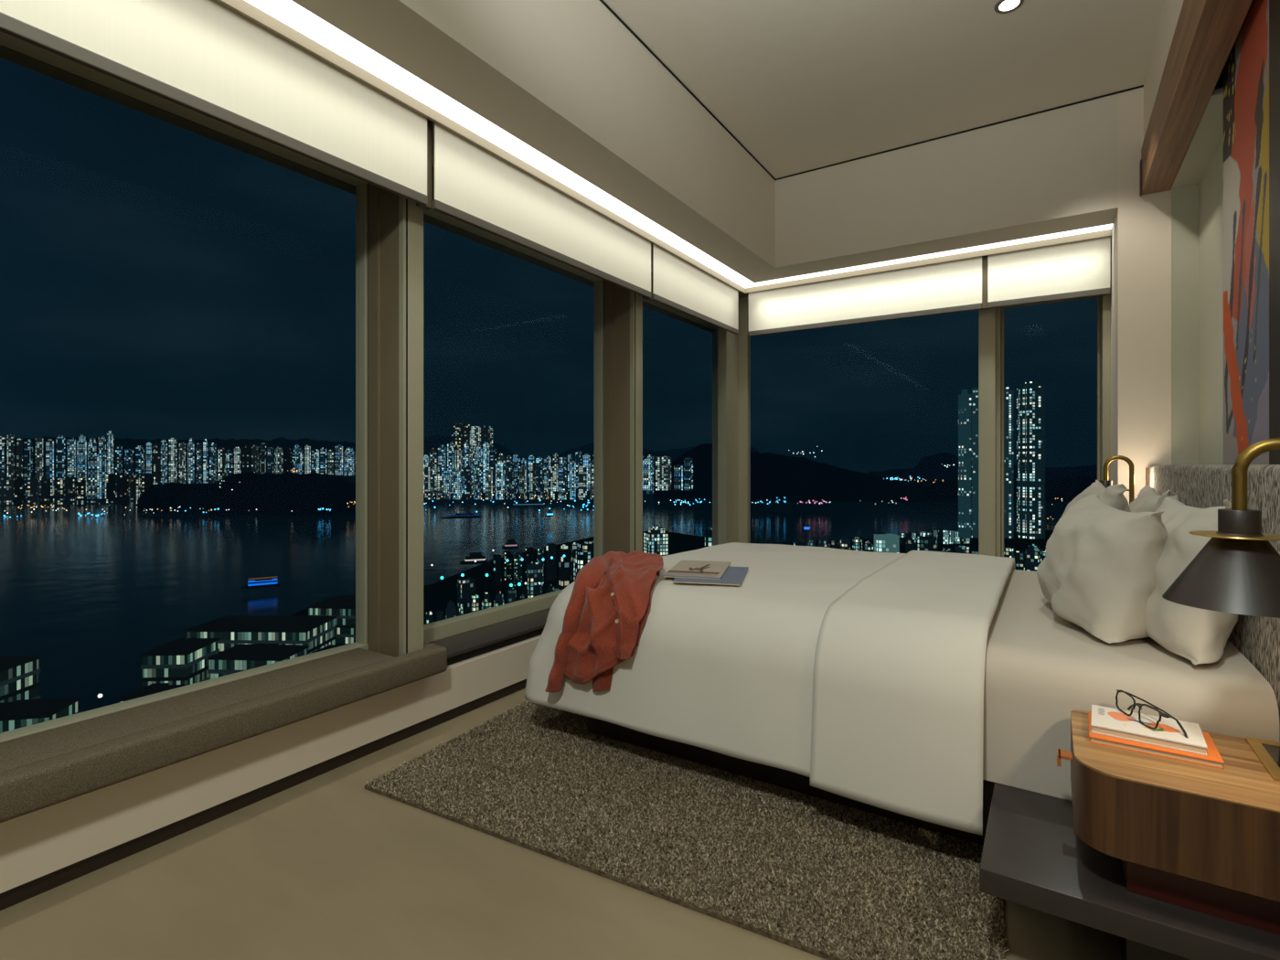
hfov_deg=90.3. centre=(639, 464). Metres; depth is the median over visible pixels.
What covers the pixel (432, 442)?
mountain range
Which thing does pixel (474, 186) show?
roller blind
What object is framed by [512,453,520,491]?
apartment tower
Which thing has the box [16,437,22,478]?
apartment tower
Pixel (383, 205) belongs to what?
window mullion
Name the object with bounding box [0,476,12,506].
apartment tower
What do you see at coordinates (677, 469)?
apartment tower
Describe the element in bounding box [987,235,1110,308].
roller blind
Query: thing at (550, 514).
ferry
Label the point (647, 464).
apartment tower
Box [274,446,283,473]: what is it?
apartment tower
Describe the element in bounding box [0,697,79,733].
office building
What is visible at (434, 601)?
ground
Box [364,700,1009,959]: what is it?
rug
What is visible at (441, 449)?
apartment tower
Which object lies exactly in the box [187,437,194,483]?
apartment tower
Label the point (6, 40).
window
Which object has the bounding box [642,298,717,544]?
window
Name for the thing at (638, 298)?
trim
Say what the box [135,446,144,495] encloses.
apartment tower
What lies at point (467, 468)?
apartment tower
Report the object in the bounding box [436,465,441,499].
apartment tower
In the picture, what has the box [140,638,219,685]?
office building
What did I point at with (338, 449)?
apartment tower
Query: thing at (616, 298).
trim
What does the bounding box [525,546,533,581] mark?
apartment tower
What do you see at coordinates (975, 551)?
apartment tower
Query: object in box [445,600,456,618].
apartment tower
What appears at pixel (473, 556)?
launch
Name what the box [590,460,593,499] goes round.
apartment tower
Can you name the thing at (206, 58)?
roller blind
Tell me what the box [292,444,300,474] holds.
apartment tower
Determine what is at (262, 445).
apartment tower
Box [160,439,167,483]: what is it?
apartment tower
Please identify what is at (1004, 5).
recessed light
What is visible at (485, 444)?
apartment tower
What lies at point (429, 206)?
trim
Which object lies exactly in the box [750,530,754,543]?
apartment tower
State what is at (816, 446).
lamps
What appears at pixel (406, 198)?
trim
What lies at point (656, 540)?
apartment tower
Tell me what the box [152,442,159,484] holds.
apartment tower
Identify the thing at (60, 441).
apartment tower
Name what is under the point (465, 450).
apartment tower
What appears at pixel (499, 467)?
apartment tower
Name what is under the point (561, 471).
apartment tower
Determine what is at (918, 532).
apartment tower
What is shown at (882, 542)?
apartment tower
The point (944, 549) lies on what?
apartment tower
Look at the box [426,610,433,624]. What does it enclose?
apartment tower
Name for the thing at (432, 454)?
apartment tower
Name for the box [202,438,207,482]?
apartment tower
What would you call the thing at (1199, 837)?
nightstand
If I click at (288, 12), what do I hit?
diffuser
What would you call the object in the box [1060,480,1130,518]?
pillow
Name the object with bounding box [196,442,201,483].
apartment tower
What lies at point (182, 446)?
apartment tower
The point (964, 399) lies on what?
apartment tower
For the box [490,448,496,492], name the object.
apartment tower
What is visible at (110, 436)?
apartment tower
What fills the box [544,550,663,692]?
shirt
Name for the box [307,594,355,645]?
office building
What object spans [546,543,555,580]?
apartment tower
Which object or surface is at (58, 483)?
apartment tower
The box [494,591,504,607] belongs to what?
apartment tower
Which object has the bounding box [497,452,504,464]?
apartment tower
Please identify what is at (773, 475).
mountain
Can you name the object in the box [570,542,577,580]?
apartment tower
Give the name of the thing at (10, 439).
apartment tower
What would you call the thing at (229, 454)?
apartment tower
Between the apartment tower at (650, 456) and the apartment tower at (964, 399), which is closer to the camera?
the apartment tower at (964, 399)
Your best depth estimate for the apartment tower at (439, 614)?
304.29 m
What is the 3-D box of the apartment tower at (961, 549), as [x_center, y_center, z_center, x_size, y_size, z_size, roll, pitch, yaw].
[328.301,107.096,648.304,12.045,50.347,12.045,0,0,32]
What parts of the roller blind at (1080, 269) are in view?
rail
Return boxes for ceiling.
[603,0,1164,179]
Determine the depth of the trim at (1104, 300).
3.52 m
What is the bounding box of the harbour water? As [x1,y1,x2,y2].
[0,486,1069,713]
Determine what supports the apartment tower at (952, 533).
on the ground
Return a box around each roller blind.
[0,0,427,205]
[432,121,651,298]
[651,243,738,334]
[748,256,981,336]
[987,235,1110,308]
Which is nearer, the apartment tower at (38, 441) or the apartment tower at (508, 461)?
the apartment tower at (508, 461)
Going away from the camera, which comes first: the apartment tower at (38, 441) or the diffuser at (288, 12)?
the diffuser at (288, 12)
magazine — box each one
[662,560,731,579]
[672,566,748,585]
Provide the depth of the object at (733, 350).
4.70 m
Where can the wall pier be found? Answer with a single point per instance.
(1141, 229)
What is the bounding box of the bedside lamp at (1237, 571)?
[1162,437,1279,618]
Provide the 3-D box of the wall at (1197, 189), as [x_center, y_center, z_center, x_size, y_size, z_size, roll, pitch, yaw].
[2.316,-0.610,2.593,0.126,1.420,0.930,0,0,33]
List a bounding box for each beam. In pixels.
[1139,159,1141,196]
[1141,0,1252,194]
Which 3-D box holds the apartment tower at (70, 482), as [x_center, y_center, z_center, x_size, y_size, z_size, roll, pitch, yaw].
[-1746.684,85.853,1953.641,18.654,97.762,12.436,0,0,-18]
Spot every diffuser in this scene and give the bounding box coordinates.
[244,0,753,287]
[746,224,1112,287]
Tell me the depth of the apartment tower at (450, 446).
1952.97 m
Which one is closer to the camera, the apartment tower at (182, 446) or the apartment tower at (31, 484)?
the apartment tower at (31, 484)
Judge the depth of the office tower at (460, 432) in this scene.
2182.96 m
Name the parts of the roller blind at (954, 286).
rail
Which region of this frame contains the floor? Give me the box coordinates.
[0,687,1121,959]
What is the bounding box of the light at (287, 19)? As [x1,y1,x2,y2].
[216,0,1112,293]
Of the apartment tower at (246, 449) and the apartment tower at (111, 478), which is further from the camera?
the apartment tower at (246, 449)
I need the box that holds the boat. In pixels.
[505,501,545,506]
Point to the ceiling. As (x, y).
(802, 85)
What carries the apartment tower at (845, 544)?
on the ground
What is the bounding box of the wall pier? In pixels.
[1110,86,1171,504]
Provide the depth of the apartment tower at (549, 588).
292.06 m
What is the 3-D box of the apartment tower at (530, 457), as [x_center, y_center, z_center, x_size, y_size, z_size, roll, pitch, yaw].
[-351.122,29.169,2052.439,19.019,116.683,19.019,0,0,-9]
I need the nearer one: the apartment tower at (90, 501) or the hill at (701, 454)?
the apartment tower at (90, 501)
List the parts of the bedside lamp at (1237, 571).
lamp shade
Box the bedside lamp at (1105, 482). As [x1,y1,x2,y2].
[1098,455,1134,504]
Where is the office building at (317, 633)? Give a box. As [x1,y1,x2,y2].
[185,615,336,654]
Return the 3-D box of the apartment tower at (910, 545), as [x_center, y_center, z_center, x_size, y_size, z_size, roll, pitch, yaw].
[231.782,83.003,545.000,7.264,40.718,6.918,0,0,12]
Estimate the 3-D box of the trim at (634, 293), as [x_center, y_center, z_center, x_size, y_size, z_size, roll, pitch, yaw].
[-0.034,-0.231,3.572,0.018,1.938,0.005,0,0,33]
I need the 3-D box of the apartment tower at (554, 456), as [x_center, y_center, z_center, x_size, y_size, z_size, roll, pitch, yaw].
[-261.930,24.019,1965.208,15.397,116.647,10.265,0,0,17]
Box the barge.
[441,512,481,518]
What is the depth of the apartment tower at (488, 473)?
1855.82 m
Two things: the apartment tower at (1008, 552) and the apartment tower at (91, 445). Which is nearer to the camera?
the apartment tower at (1008, 552)
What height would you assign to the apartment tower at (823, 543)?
51.234 m
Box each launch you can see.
[459,552,487,565]
[501,539,518,549]
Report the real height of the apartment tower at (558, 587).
34.483 m
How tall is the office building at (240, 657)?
22.600 m
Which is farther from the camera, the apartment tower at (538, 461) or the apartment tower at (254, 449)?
the apartment tower at (254, 449)
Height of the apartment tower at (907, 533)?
20.023 m
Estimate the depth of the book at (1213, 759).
1.21 m
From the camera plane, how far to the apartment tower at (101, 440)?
2007.11 m
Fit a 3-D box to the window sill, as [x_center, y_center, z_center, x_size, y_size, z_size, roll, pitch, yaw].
[-1.250,0.724,1.792,0.278,0.092,1.552,0,0,33]
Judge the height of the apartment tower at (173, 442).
149.698 m
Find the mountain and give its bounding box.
[750,451,1097,501]
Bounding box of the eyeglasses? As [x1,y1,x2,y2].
[1115,689,1188,738]
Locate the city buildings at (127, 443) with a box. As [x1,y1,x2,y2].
[4,436,355,486]
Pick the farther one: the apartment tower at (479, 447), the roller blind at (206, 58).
the apartment tower at (479, 447)
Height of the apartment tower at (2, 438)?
188.555 m
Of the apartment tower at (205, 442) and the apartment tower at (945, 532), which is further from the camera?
the apartment tower at (205, 442)
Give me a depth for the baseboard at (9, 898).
1.80 m
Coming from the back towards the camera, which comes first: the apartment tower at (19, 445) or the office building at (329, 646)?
the apartment tower at (19, 445)
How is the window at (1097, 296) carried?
in the wall
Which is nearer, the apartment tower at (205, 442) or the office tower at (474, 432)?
the apartment tower at (205, 442)
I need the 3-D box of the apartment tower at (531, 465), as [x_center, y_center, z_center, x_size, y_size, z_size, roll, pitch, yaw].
[-316.388,48.371,1868.961,15.328,107.340,10.218,0,0,-23]
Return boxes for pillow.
[1036,492,1168,643]
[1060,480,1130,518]
[1129,484,1178,512]
[1144,494,1238,665]
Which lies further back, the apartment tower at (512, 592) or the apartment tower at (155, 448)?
the apartment tower at (155, 448)
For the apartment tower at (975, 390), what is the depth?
833.02 m
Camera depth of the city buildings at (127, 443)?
3668.28 m
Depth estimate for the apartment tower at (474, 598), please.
290.71 m
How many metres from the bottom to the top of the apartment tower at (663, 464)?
98.348 m
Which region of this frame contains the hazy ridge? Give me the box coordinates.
[868,452,1097,484]
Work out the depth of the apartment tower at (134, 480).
1872.20 m
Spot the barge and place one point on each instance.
(460, 515)
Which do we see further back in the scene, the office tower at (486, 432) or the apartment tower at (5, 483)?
the office tower at (486, 432)
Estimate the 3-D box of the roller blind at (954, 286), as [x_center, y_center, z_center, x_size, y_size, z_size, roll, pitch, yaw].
[1.407,-1.091,4.180,1.485,0.335,0.020,0,0,33]
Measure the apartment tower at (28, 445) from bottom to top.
182.501 m
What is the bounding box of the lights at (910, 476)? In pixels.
[3,476,919,517]
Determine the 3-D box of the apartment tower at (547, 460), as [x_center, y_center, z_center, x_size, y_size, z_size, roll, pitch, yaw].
[-298.635,29.105,2048.838,20.793,114.566,20.793,0,0,7]
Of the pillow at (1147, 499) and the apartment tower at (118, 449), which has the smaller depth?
the pillow at (1147, 499)
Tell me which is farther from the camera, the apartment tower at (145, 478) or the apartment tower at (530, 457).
the apartment tower at (530, 457)
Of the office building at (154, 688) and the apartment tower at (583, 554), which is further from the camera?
the apartment tower at (583, 554)
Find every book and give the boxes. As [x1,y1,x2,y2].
[1088,711,1224,768]
[1091,704,1207,755]
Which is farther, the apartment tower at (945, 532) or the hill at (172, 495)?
the hill at (172, 495)
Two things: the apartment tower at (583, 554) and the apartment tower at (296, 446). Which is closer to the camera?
the apartment tower at (583, 554)
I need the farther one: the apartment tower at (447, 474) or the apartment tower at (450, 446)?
the apartment tower at (450, 446)
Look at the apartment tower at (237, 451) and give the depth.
2078.42 m
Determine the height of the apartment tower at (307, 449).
98.116 m
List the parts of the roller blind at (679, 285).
rail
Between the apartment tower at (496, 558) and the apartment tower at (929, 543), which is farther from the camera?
the apartment tower at (496, 558)
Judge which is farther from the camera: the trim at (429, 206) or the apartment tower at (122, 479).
the apartment tower at (122, 479)
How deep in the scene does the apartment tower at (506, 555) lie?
652.25 m
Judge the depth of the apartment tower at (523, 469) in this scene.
1788.21 m
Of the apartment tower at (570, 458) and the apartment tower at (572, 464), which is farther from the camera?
the apartment tower at (570, 458)
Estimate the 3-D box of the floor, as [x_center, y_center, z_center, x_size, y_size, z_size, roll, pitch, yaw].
[-0.143,1.060,1.372,2.970,0.120,7.350,0,0,33]
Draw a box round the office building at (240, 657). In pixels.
[207,643,309,679]
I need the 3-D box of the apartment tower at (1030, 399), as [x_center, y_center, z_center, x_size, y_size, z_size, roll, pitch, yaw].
[491.379,-5.747,800.000,27.150,195.402,27.150,0,0,17]
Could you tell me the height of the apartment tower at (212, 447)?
135.333 m
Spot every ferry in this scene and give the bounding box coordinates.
[240,576,279,588]
[545,512,554,516]
[802,525,810,531]
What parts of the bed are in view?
mattress, platform leg, headboard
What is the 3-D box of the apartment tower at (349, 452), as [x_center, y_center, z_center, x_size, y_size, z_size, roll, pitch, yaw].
[-949.786,-10.298,2079.195,23.153,91.481,22.051,0,0,-6]
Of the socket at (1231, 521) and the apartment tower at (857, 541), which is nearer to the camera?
the socket at (1231, 521)
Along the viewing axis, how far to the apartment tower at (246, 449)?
2179.76 m
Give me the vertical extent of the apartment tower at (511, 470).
103.989 m
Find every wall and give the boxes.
[0,634,541,893]
[1143,0,1223,138]
[1171,87,1223,464]
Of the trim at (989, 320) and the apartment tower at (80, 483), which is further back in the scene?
the apartment tower at (80, 483)
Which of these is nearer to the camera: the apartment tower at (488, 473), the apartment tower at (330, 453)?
the apartment tower at (488, 473)
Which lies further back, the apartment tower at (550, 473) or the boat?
the apartment tower at (550, 473)
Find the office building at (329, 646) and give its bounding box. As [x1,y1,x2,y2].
[310,644,341,653]
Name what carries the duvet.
on the bed
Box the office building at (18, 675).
[0,656,40,702]
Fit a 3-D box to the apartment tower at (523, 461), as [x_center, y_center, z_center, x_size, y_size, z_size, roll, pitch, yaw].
[-355.381,30.003,1950.979,13.894,107.091,13.233,0,0,-3]
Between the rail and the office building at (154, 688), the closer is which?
the rail
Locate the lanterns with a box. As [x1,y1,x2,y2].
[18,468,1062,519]
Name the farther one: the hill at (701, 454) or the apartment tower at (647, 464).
the hill at (701, 454)
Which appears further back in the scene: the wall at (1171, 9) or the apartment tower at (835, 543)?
the apartment tower at (835, 543)
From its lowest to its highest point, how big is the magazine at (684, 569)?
0.007 m
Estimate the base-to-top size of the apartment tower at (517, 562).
32.701 m
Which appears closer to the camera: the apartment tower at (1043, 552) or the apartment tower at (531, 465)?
the apartment tower at (1043, 552)
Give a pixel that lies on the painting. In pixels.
(1246, 67)
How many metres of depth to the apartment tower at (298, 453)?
2058.22 m
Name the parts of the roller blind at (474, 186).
rail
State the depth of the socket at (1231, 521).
1.02 m
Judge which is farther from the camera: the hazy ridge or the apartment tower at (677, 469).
the hazy ridge
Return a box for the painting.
[1223,0,1269,464]
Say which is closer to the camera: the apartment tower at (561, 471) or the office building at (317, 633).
the office building at (317, 633)
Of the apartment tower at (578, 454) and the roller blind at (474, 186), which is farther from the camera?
the apartment tower at (578, 454)
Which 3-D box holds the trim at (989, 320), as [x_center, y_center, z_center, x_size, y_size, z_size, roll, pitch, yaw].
[2.185,-0.251,3.964,0.110,1.978,0.290,0,0,33]
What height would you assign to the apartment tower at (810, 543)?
51.704 m
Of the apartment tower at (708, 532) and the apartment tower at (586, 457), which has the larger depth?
the apartment tower at (586, 457)
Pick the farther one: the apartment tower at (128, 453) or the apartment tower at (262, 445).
the apartment tower at (262, 445)
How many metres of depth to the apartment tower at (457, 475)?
1776.47 m
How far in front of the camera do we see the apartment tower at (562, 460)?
2046.20 m
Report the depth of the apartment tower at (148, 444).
2151.21 m
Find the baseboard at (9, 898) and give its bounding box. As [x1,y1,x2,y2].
[0,678,527,910]
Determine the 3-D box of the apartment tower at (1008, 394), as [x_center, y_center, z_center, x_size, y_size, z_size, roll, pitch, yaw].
[476.415,-2.385,830.000,16.507,195.575,11.005,0,0,18]
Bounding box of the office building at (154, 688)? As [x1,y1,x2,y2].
[117,682,190,702]
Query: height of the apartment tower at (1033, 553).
49.279 m
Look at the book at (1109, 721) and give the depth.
1.26 m
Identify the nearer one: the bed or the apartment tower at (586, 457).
the bed
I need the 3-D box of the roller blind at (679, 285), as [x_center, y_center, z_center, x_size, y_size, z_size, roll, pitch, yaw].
[0.382,-1.091,4.043,0.020,0.335,1.145,0,0,33]
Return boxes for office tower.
[451,423,469,457]
[469,426,479,457]
[480,425,492,457]
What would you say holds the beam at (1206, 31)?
attached to the wall at (1171, 9)
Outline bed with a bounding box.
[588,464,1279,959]
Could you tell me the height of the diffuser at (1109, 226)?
0.001 m
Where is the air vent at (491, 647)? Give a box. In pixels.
[447,628,543,665]
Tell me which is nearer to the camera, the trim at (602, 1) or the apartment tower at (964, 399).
the trim at (602, 1)
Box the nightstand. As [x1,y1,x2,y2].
[1056,709,1279,935]
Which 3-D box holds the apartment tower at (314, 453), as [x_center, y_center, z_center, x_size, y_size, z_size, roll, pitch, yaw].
[-1061.844,-8.804,2081.549,18.500,81.239,18.500,0,0,0]
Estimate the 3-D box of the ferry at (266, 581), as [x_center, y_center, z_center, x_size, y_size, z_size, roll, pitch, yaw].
[-357.758,111.505,600.000,32.000,8.700,6.400,0,0,-31]
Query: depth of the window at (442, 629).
3.40 m
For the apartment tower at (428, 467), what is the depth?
1865.82 m
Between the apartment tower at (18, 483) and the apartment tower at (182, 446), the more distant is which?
the apartment tower at (182, 446)
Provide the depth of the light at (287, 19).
2.53 m
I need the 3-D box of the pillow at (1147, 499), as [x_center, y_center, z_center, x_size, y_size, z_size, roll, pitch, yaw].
[1.825,0.262,2.297,0.192,0.366,0.620,0,0,33]
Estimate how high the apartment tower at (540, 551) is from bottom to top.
36.281 m
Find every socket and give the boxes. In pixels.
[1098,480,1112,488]
[1217,508,1261,534]
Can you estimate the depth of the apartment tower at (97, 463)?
1845.43 m
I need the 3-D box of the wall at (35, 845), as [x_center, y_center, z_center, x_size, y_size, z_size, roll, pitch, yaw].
[-1.224,0.896,2.053,0.355,0.207,7.320,0,0,33]
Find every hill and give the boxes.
[137,471,355,513]
[192,488,351,515]
[653,443,712,498]
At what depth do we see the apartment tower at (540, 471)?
1779.94 m
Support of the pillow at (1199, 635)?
on the bed
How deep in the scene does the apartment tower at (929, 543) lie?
536.66 m
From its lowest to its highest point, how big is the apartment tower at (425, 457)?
125.616 m
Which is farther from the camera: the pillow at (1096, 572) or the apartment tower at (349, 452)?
the apartment tower at (349, 452)
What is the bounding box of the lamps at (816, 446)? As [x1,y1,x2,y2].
[4,446,1062,513]
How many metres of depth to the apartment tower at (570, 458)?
1961.10 m
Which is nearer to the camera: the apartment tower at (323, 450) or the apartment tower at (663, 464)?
the apartment tower at (663, 464)
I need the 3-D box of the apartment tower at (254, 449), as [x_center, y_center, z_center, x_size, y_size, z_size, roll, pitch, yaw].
[-1268.836,-11.433,2098.049,18.070,107.269,18.070,0,0,-7]
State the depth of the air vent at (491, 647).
2.71 m
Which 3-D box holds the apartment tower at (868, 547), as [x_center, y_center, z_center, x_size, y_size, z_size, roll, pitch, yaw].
[251.988,108.531,701.860,7.037,49.161,6.702,0,0,42]
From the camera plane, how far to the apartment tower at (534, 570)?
357.49 m
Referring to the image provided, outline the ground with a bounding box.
[291,530,1053,624]
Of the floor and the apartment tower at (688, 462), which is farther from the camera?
the apartment tower at (688, 462)
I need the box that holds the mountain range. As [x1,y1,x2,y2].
[423,435,758,489]
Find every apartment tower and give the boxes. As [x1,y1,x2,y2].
[0,435,4,477]
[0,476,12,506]
[6,434,14,494]
[13,477,24,503]
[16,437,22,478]
[24,439,32,495]
[25,477,38,506]
[35,437,42,495]
[41,477,50,504]
[45,439,53,495]
[53,478,63,506]
[56,435,64,495]
[65,476,75,503]
[67,437,75,477]
[75,476,85,505]
[77,435,86,496]
[86,477,99,504]
[87,436,96,477]
[88,454,106,498]
[98,436,106,456]
[106,430,113,473]
[106,473,116,504]
[115,444,122,497]
[117,472,128,503]
[124,448,133,497]
[129,474,139,503]
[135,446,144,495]
[140,472,151,495]
[146,441,151,473]
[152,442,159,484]
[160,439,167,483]
[169,437,177,482]
[179,442,185,483]
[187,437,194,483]
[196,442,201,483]
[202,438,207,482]
[209,442,215,482]
[217,447,224,480]
[224,449,232,476]
[234,447,240,473]
[242,444,250,473]
[251,444,258,474]
[260,443,266,473]
[266,447,273,473]
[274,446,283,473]
[284,448,291,472]
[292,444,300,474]
[294,449,302,473]
[304,445,310,473]
[311,448,319,473]
[320,448,326,473]
[328,448,333,474]
[335,445,342,475]
[344,447,353,475]
[423,454,428,493]
[425,463,432,499]
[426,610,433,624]
[429,448,436,493]
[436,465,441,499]
[436,610,443,621]
[437,445,445,493]
[444,470,450,499]
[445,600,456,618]
[447,442,453,492]
[453,470,461,499]
[454,448,461,471]
[457,576,475,616]
[459,601,469,615]
[461,442,469,492]
[464,462,471,499]
[470,445,475,492]
[471,593,479,612]
[473,459,481,499]
[477,445,481,460]
[481,592,490,609]
[483,441,489,492]
[485,469,492,499]
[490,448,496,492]
[493,554,501,585]
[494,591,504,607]
[495,460,504,499]
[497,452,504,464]
[502,550,511,580]
[505,455,511,491]
[506,464,516,499]
[508,586,515,603]
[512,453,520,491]
[513,551,522,586]
[520,467,525,499]
[520,586,528,599]
[521,457,526,491]
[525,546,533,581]
[527,561,542,597]
[528,455,533,491]
[529,462,534,499]
[533,583,541,597]
[535,457,542,491]
[537,466,543,499]
[537,547,543,585]
[544,455,551,491]
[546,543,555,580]
[546,584,553,593]
[547,468,554,499]
[552,453,557,490]
[552,584,565,591]
[558,467,565,499]
[559,456,566,490]
[559,544,569,586]
[567,454,574,490]
[570,461,575,499]
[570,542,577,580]
[572,540,593,582]
[575,450,581,490]
[578,466,586,499]
[582,454,589,490]
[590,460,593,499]
[642,458,652,490]
[643,525,668,556]
[647,454,653,493]
[655,456,671,490]
[673,464,682,490]
[683,457,693,490]
[704,528,712,547]
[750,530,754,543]
[793,541,803,545]
[807,540,815,546]
[817,538,829,547]
[832,539,838,548]
[840,538,850,550]
[853,536,862,551]
[864,540,873,552]
[874,533,899,553]
[900,533,904,544]
[905,531,910,542]
[905,537,916,553]
[916,531,919,543]
[917,535,937,551]
[938,530,942,543]
[939,548,953,553]
[943,530,948,543]
[949,530,954,543]
[955,531,959,543]
[955,544,969,554]
[958,389,970,538]
[970,549,978,554]
[971,387,978,537]
[1003,387,1013,538]
[1003,547,1014,557]
[1015,550,1024,570]
[1016,381,1045,539]
[1025,544,1041,571]
[1042,549,1045,560]
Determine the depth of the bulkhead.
3.18 m
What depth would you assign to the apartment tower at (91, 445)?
2087.57 m
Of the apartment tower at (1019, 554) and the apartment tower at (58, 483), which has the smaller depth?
the apartment tower at (1019, 554)
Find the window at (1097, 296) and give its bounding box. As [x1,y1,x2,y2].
[1001,295,1099,556]
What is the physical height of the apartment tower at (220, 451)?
115.761 m
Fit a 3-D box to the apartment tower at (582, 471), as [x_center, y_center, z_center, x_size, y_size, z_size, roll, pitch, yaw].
[-162.314,51.112,1796.012,21.259,93.892,21.259,0,0,-19]
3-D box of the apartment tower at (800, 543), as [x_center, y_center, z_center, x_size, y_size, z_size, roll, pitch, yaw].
[174.842,108.773,700.009,9.575,47.975,6.383,0,0,27]
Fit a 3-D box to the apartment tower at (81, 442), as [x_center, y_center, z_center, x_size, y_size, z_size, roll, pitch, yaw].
[-1765.832,3.179,2013.917,16.267,194.066,17.081,0,0,23]
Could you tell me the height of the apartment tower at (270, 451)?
99.666 m
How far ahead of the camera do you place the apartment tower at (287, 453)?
2081.47 m
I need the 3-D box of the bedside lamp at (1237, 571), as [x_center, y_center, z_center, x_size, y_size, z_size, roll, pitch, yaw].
[0.980,0.093,1.039,0.196,0.271,0.197,0,0,-13]
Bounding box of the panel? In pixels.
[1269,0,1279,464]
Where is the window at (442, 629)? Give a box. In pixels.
[423,208,603,642]
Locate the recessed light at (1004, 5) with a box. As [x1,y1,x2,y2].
[993,0,1023,13]
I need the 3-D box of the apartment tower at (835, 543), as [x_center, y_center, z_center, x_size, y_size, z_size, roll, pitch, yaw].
[224.878,112.689,733.414,6.824,52.813,6.824,0,0,33]
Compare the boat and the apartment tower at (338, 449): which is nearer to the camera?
the boat
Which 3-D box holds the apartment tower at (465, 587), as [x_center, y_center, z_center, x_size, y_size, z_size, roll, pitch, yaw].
[-87.356,77.241,320.000,7.452,40.460,4.968,0,0,-38]
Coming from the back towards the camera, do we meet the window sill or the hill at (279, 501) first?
the hill at (279, 501)
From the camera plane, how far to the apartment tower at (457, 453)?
2035.73 m
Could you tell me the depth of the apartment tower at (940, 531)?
940.14 m
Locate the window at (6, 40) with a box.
[0,31,368,742]
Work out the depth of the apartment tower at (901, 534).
907.11 m
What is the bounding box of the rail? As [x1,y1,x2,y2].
[0,44,715,332]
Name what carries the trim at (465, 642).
attached to the wall at (35, 845)
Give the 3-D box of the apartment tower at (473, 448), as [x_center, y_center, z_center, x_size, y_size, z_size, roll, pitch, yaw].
[-536.333,14.188,2046.270,13.592,153.096,9.062,0,0,0]
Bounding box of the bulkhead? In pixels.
[291,0,1118,298]
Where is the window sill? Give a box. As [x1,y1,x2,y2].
[0,641,447,822]
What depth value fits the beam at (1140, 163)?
3.05 m
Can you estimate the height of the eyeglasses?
0.048 m
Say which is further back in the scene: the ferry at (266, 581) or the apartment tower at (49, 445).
the apartment tower at (49, 445)
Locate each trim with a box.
[367,183,423,655]
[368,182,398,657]
[405,198,407,653]
[416,118,989,309]
[429,608,550,658]
[599,0,1143,180]
[603,279,642,554]
[604,280,629,554]
[634,292,635,550]
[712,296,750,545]
[978,307,1001,556]
[1099,287,1110,479]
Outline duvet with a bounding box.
[524,542,1015,835]
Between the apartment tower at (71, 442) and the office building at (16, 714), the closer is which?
the office building at (16, 714)
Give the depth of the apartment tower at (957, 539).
906.00 m
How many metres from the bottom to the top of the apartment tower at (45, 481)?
95.169 m
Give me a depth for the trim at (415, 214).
2.32 m
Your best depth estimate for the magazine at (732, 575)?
2.23 m
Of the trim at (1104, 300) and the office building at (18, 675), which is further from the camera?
the office building at (18, 675)
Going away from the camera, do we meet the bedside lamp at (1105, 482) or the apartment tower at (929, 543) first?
the bedside lamp at (1105, 482)
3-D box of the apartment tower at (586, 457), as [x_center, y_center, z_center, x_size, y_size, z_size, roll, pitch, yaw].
[-164.715,24.185,1956.681,19.669,112.039,19.669,0,0,-33]
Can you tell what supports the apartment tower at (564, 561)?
on the ground
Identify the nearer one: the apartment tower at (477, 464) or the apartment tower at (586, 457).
the apartment tower at (477, 464)

